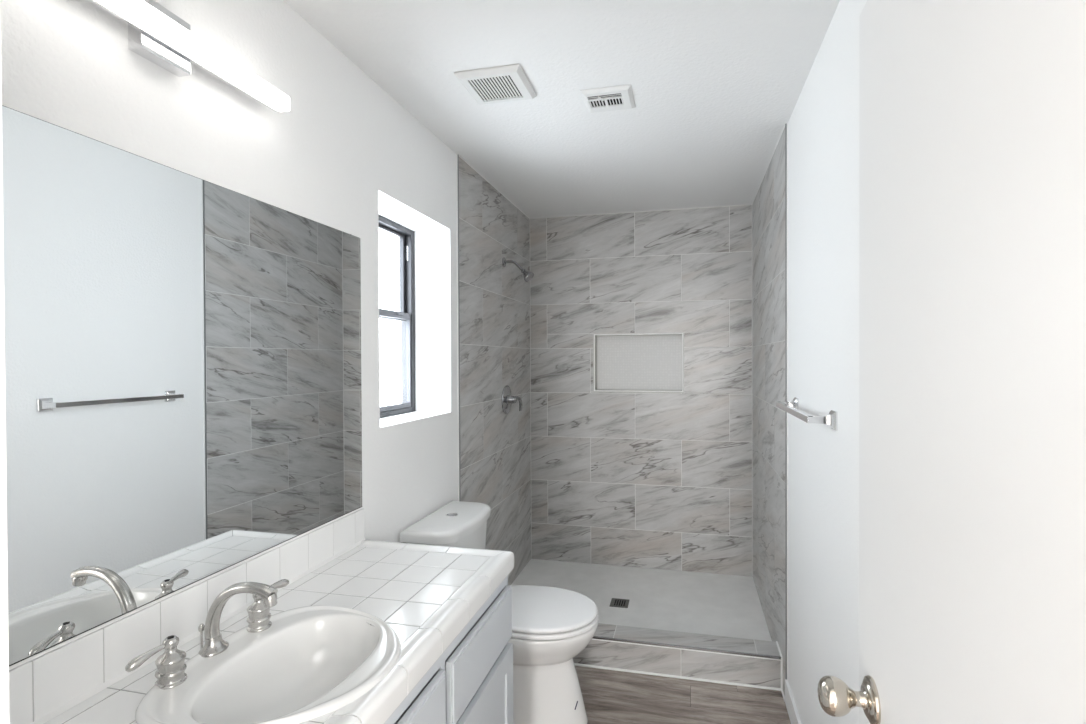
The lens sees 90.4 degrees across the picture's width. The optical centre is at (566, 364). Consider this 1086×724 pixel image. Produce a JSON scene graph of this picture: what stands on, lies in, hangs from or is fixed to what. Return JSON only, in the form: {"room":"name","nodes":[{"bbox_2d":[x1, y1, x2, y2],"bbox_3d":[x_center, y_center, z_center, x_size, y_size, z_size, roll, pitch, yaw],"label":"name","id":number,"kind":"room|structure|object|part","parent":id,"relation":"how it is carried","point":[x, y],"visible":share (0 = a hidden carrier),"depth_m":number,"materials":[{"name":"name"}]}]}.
{"room":"bathroom","nodes":[
{"label":"bathroom","id":0,"kind":"room"},
{"bbox_2d":[1,0,530,584],"bbox_3d":[-1.216,0.289,0.173,0.290,2.568,7.910,0,0,13],"label":"wall","id":1,"kind":"structure","parent":0,"point":[346,154],"depth_m":1.88,"materials":[{"name":"white paint"}]},
{"bbox_2d":[2,105,362,669],"bbox_3d":[-0.847,0.036,1.184,0.008,0.922,1.338,0,0,13],"label":"mirror","id":2,"kind":"object","parent":1,"relation":"attached to","point":[183,394],"visible":1,"depth_m":1.13,"materials":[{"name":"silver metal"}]},
{"bbox_2d":[9,508,365,723],"bbox_3d":[-0.840,0.553,1.179,0.020,0.110,1.358,0,0,13],"label":"backsplash","id":3,"kind":"structure","parent":1,"relation":"attached to","point":[42,688],"depth_m":1.10,"materials":[{"name":"white tile"}]},
{"bbox_2d":[90,0,289,111],"bbox_3d":[-0.828,-0.685,1.120,0.074,0.110,0.618,0,0,13],"label":"vanity light","id":4,"kind":"object","parent":1,"relation":"attached to","point":[156,34],"visible":1,"depth_m":1.13,"materials":[{"name":"silver metal"}]},
{"bbox_3d":[-0.848,-0.685,1.125,0.034,0.110,0.110,0,0,13],"label":"wall plate","id":5,"kind":"part","parent":4,"relation":"part of","materials":[{"name":"silver metal"}]},
{"bbox_2d":[379,215,415,417],"bbox_3d":[-0.814,-0.202,2.291,0.061,0.861,0.602,0,0,13],"label":"window","id":6,"kind":"structure","parent":1,"relation":"in","point":[406,315],"depth_m":2.54,"materials":[{"name":"black metal"}]},
{"bbox_3d":[-0.829,-0.405,2.292,0.022,0.407,0.534,0,0,13],"label":"sash","id":7,"kind":"part","parent":6,"relation":"part of","materials":[{"name":"glass"}]},
{"bbox_3d":[-0.803,-0.017,2.291,0.020,0.442,0.556,0,0,13],"label":"sash","id":8,"kind":"part","parent":6,"relation":"part of","materials":[{"name":"glass"}]},
{"bbox_2d":[502,385,522,413],"bbox_3d":[-0.328,0.216,3.289,0.080,0.178,0.178,0,0,13],"label":"shower valve","id":9,"kind":"object","parent":1,"relation":"attached to","point":[508,399],"visible":1,"depth_m":3.27,"materials":[{"name":"grey metal"}]},
{"bbox_3d":[-0.299,0.243,3.322,0.033,0.099,0.093,0,1,30],"label":"lever","id":10,"kind":"part","parent":9,"relation":"part of","materials":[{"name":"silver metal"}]},
{"bbox_2d":[502,257,533,281],"bbox_3d":[-0.288,-0.571,3.231,0.188,0.154,0.073,0,0,13],"label":"showerhead","id":11,"kind":"object","parent":1,"relation":"attached to","point":[528,276],"visible":1,"depth_m":3.23,"materials":[{"name":"grey metal"}]},
{"bbox_3d":[-0.314,-0.590,3.243,0.130,0.078,0.018,0,0,13],"label":"shower arm","id":12,"kind":"part","parent":11,"relation":"part of","materials":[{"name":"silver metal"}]},
{"bbox_2d":[283,0,839,217],"bbox_3d":[0.431,-1.048,-0.261,3.640,0.100,8.010,0,0,13],"label":"ceiling","id":13,"kind":"structure","parent":0,"point":[716,85],"depth_m":1.93,"materials":[{"name":"white paint"}]},
{"bbox_2d":[454,64,536,104],"bbox_3d":[-0.251,-1.003,1.944,0.235,0.019,0.218,0,0,13],"label":"exhaust fan","id":14,"kind":"object","parent":13,"relation":"attached to","point":[507,83],"visible":1,"depth_m":1.92,"materials":[{"name":"white plastic"}]},
{"bbox_2d":[580,84,635,112],"bbox_3d":[0.161,-1.006,2.059,0.190,0.017,0.180,0,0,13],"label":"ceiling vent","id":15,"kind":"object","parent":13,"relation":"in","point":[621,97],"visible":1,"depth_m":2.04,"materials":[{"name":"white plastic"}]},
{"bbox_2d":[530,204,752,576],"bbox_3d":[0.495,0.253,3.737,1.506,2.568,0.204,0,0,13],"label":"wall","id":16,"kind":"structure","parent":0,"point":[641,394],"depth_m":3.64,"materials":[{"name":"grey tile"}]},
{"bbox_3d":[0.482,-0.012,3.637,0.602,0.393,0.007,0,0,13],"label":"niche edge trim","id":17,"kind":"part","parent":16,"relation":"part of","materials":[{"name":"white tile"}]},
{"bbox_2d":[511,559,771,640],"bbox_3d":[0.369,1.411,3.168,1.491,0.063,0.989,0,0,13],"label":"shower floor","id":18,"kind":"structure","parent":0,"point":[726,605],"depth_m":3.23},
{"bbox_2d":[610,598,628,607],"bbox_3d":[0.309,1.387,3.129,0.104,0.004,0.104,0,0,13],"label":"shower drain","id":19,"kind":"object","parent":18,"relation":"in","point":[615,602],"visible":1,"depth_m":3.13,"materials":[{"name":"silver metal"}]},
{"bbox_2d":[575,666,790,723],"bbox_3d":[0.452,1.520,-0.192,3.640,0.100,7.911,0,0,13],"label":"floor","id":20,"kind":"structure","parent":0,"point":[609,696],"depth_m":2.32,"materials":[{"name":"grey wood"}]},
{"bbox_2d":[384,576,512,723],"bbox_3d":[-0.583,1.065,1.124,0.544,0.797,1.354,0,0,13],"label":"vanity cabinet","id":21,"kind":"object","parent":20,"relation":"on","point":[471,682],"visible":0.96,"depth_m":1.43,"materials":[{"name":"grey paint"}]},
{"bbox_2d":[44,540,513,723],"bbox_3d":[-0.583,0.633,1.125,0.544,0.061,1.364,0,0,13],"label":"countertop","id":22,"kind":"structure","parent":21,"relation":"on","point":[427,594],"depth_m":1.36,"materials":[{"name":"white tile"}]},
{"bbox_2d":[125,579,288,689],"bbox_3d":[-0.725,0.525,1.123,0.298,0.152,0.208,-1,1,-37],"label":"faucet","id":23,"kind":"object","parent":22,"relation":"on","point":[170,673],"visible":1,"depth_m":1.10,"materials":[{"name":"silver metal"}]},
{"bbox_3d":[-0.764,0.535,0.987,0.018,0.024,0.073,0,1,29],"label":"lever","id":24,"kind":"part","parent":23,"relation":"part of","materials":[{"name":"silver metal"}]},
{"bbox_3d":[-0.749,0.559,1.020,0.051,0.085,0.051,0,0,13],"label":"handle","id":25,"kind":"part","parent":23,"relation":"part of","materials":[{"name":"silver metal"}]},
{"bbox_3d":[-0.771,0.575,1.138,0.012,0.052,0.012,0,0,13],"label":"lift rod","id":26,"kind":"part","parent":23,"relation":"part of","materials":[{"name":"silver metal"}]},
{"bbox_3d":[-0.681,0.525,1.117,0.173,0.152,0.060,0,0,13],"label":"spout","id":27,"kind":"part","parent":23,"relation":"part of","materials":[{"name":"silver metal"}]},
{"bbox_3d":[-0.702,0.557,1.229,0.051,0.085,0.051,0,0,13],"label":"handle","id":28,"kind":"part","parent":23,"relation":"part of","materials":[{"name":"silver metal"}]},
{"bbox_3d":[-0.685,0.521,1.261,0.018,0.019,0.074,0,1,32],"label":"lever","id":29,"kind":"part","parent":23,"relation":"part of","materials":[{"name":"silver metal"}]},
{"bbox_2d":[135,605,400,723],"bbox_3d":[-0.554,0.677,1.094,0.425,0.162,0.450,0,0,13],"label":"sink","id":30,"kind":"object","parent":22,"relation":"in","point":[312,662],"visible":0.85,"depth_m":1.15,"materials":[{"name":"white ceramic"}]},
{"bbox_3d":[-0.330,0.793,1.052,0.018,0.164,0.411,0,0,13],"label":"drawer","id":31,"kind":"part","parent":21,"relation":"part of","materials":[{"name":"grey paint"}]},
{"bbox_3d":[-0.229,0.788,1.499,0.018,0.164,0.449,0,0,13],"label":"drawer","id":32,"kind":"part","parent":21,"relation":"part of","materials":[{"name":"grey paint"}]},
{"bbox_3d":[-0.228,1.117,1.504,0.018,0.448,0.453,0,0,13],"label":"door","id":33,"kind":"part","parent":21,"relation":"part of","materials":[{"name":"grey paint"}]},
{"bbox_2d":[400,501,598,723],"bbox_3d":[-0.232,1.042,2.214,0.725,0.822,0.466,0,0,13],"label":"toilet","id":34,"kind":"object","parent":20,"relation":"on","point":[551,626],"visible":0.58,"depth_m":2.12,"materials":[{"name":"white ceramic"}]},
{"bbox_3d":[-0.473,0.658,2.265,0.234,0.048,0.466,0,0,13],"label":"tank lid","id":35,"kind":"part","parent":34,"relation":"part of","materials":[{"name":"white ceramic"}]},
{"bbox_3d":[-0.480,0.864,2.268,0.209,0.355,0.440,0,0,13],"label":"tank","id":36,"kind":"part","parent":34,"relation":"part of","materials":[{"name":"white ceramic"}]},
{"bbox_3d":[-0.178,1.243,2.230,0.625,0.418,0.400,0,0,13],"label":"bowl","id":37,"kind":"part","parent":34,"relation":"part of","materials":[{"name":"white ceramic"}]},
{"bbox_3d":[-0.125,0.999,2.215,0.510,0.024,0.390,0,0,13],"label":"seat","id":38,"kind":"part","parent":34,"relation":"part of","materials":[{"name":"white plastic"}]},
{"bbox_3d":[-0.121,1.023,2.215,0.508,0.018,0.394,0,0,13],"label":"seat","id":39,"kind":"part","parent":34,"relation":"part of","materials":[{"name":"white plastic"}]},
{"bbox_2d":[573,623,784,701],"bbox_3d":[0.236,1.373,2.578,1.491,0.150,0.218,0,0,13],"label":"shower curb","id":40,"kind":"object","parent":20,"relation":"on","point":[753,663],"depth_m":2.50,"materials":[{"name":"white tile"}]},
{"bbox_2d":[752,0,866,723],"bbox_3d":[0.899,0.267,1.849,0.131,2.568,3.710,0,0,13],"label":"wall","id":41,"kind":"structure","parent":0,"point":[805,204],"depth_m":1.84,"materials":[{"name":"white paint"}]},
{"bbox_2d":[785,679,801,723],"bbox_3d":[0.702,1.406,1.241,0.013,0.102,2.176,0,0,13],"label":"baseboard","id":42,"kind":"structure","parent":41,"relation":"attached to","point":[791,707],"depth_m":2.17,"materials":[{"name":"white paint"}]},
{"bbox_2d":[776,397,836,430],"bbox_3d":[0.800,0.159,1.836,0.076,0.054,0.604,0,0,13],"label":"towel bar","id":43,"kind":"object","parent":41,"relation":"attached to","point":[792,407],"visible":1,"depth_m":1.60,"materials":[{"name":"silver metal"}]},
{"bbox_3d":[0.863,0.156,2.103,0.072,0.054,0.054,0,0,13],"label":"post","id":44,"kind":"part","parent":43,"relation":"part of","materials":[{"name":"silver metal"}]},
{"bbox_3d":[0.742,0.161,1.567,0.072,0.054,0.054,0,0,13],"label":"post","id":45,"kind":"part","parent":43,"relation":"part of","materials":[{"name":"silver metal"}]},
{"bbox_3d":[0.636,0.283,0.069,3.390,2.568,0.120,0,0,13],"label":"wall","id":46,"kind":"structure","parent":0,"visible":0},
{"bbox_2d":[0,0,9,723],"bbox_3d":[-0.035,0.413,0.228,0.860,2.110,0.134,0,0,13],"label":"trim","id":47,"kind":"structure","parent":46,"relation":"attached to","point":[4,640],"depth_m":0.35,"materials":[{"name":"white paint"}]},
{"bbox_2d":[818,0,1085,723],"bbox_3d":[0.393,0.440,0.554,0.114,2.023,0.708,0,0,12],"label":"door","id":48,"kind":"structure","parent":46,"relation":"in","point":[972,113],"depth_m":0.54,"materials":[{"name":"white paint"}]},
{"bbox_3d":[0.427,0.516,0.836,0.066,0.055,0.055,0,0,13],"label":"knob","id":49,"kind":"part","parent":48,"relation":"part of","materials":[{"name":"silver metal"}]}
]}

